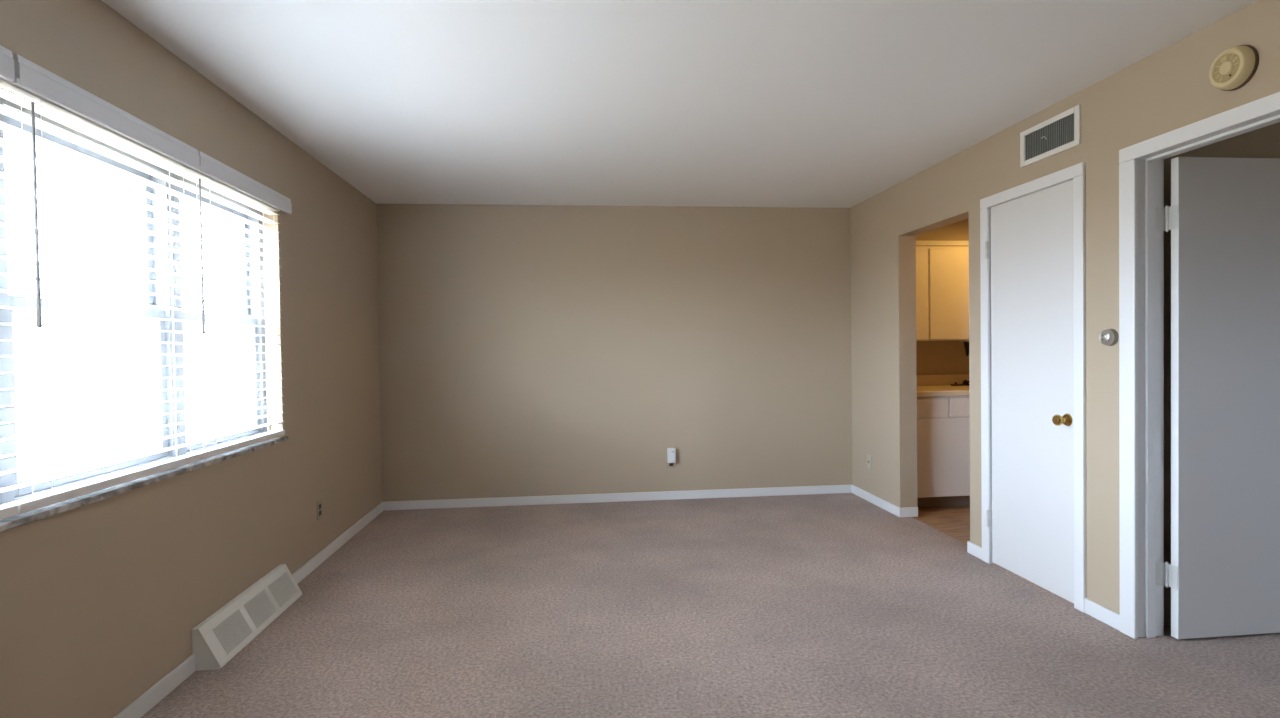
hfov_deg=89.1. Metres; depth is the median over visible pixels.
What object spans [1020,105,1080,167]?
air vent
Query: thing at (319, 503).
wall outlet
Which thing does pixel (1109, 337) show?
thermostat
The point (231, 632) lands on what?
grille
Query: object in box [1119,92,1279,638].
door frame
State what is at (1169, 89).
wall
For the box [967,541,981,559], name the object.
baseboard
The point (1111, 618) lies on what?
baseboard
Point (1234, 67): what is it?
smoke detector
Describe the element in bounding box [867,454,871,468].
cable plate
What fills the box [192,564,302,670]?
floor vent
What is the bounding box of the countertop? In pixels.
[917,385,968,396]
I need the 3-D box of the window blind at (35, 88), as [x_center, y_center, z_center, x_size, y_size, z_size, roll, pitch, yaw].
[-1.772,-0.210,2.210,0.078,1.263,0.874,-1,1,-6]
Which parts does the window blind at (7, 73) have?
rail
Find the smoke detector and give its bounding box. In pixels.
[1209,45,1258,90]
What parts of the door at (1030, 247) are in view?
knob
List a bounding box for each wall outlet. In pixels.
[317,499,321,520]
[667,462,675,467]
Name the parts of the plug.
panel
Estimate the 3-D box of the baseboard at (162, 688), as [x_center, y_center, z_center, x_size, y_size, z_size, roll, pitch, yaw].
[-1.570,1.245,0.535,0.013,0.070,4.148,-1,1,-6]
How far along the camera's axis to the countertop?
4.96 m
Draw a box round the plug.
[667,448,675,462]
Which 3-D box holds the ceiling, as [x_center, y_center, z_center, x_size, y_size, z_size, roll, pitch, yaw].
[1.715,-1.292,2.121,7.350,0.120,7.106,-1,1,-6]
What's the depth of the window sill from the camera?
2.19 m
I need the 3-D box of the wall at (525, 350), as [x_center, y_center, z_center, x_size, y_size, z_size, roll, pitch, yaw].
[1.302,-0.004,5.595,7.200,2.560,0.150,-1,1,-6]
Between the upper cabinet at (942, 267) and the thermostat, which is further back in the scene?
the upper cabinet at (942, 267)
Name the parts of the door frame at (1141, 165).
casing, casing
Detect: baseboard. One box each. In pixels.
[113,654,194,717]
[292,502,383,583]
[384,485,851,509]
[852,485,917,516]
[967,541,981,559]
[1085,598,1119,630]
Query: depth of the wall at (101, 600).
2.66 m
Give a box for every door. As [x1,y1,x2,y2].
[985,180,1073,602]
[1156,157,1279,638]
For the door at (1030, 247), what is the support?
in the wall at (1169, 89)
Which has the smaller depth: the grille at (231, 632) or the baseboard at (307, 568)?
the grille at (231, 632)
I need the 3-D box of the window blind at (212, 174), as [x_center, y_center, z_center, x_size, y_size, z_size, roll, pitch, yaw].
[-1.862,-0.224,3.078,0.078,1.263,0.868,-1,1,-6]
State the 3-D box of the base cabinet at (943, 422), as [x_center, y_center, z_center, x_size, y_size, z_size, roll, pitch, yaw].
[2.569,0.712,5.319,1.157,0.874,0.677,-1,1,-6]
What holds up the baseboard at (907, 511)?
attached to the wall at (1169, 89)
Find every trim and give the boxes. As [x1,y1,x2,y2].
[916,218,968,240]
[980,162,1085,611]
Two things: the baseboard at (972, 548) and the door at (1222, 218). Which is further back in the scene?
the baseboard at (972, 548)
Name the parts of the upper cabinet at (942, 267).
door, rail, door, hanging bracket, arm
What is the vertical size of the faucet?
0.057 m
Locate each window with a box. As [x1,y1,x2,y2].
[0,97,179,504]
[172,173,267,455]
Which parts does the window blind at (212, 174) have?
ladder cord, head rail, rail, ladder cord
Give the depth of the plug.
5.38 m
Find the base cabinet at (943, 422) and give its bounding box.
[917,396,969,506]
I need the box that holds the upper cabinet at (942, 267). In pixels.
[916,240,968,355]
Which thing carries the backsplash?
attached to the wall at (525, 350)
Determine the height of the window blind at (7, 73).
1.263 m
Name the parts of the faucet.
plate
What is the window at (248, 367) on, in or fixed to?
in the wall at (101, 600)
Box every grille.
[212,610,251,654]
[243,590,275,628]
[267,572,296,607]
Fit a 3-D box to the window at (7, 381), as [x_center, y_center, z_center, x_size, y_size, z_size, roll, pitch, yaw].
[-1.903,-0.160,2.230,0.110,1.228,0.836,-1,1,-6]
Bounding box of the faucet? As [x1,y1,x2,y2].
[950,380,968,385]
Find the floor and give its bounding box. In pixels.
[141,493,1279,717]
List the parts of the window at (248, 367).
sash, sash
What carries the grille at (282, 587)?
attached to the floor vent at (216, 640)
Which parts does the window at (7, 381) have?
sash, sash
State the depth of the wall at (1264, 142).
2.88 m
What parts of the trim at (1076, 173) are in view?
casing, casing, casing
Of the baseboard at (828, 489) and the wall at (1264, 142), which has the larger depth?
the baseboard at (828, 489)
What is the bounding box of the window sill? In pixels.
[0,436,288,531]
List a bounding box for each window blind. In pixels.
[0,45,18,519]
[0,54,200,513]
[182,151,291,459]
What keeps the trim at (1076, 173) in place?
attached to the wall at (1169, 89)
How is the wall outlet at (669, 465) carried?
attached to the wall at (525, 350)
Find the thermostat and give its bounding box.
[1099,329,1118,345]
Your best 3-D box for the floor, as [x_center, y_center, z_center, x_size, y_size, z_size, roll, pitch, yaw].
[1.772,1.267,2.191,7.000,0.120,6.756,-1,1,-6]
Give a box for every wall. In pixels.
[0,0,381,717]
[376,204,968,501]
[850,0,1279,613]
[1164,122,1279,625]
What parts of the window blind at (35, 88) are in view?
ladder cord, head rail, rail, ladder cord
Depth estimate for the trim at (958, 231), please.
5.28 m
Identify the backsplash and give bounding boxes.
[917,374,968,385]
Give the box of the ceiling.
[101,0,1257,207]

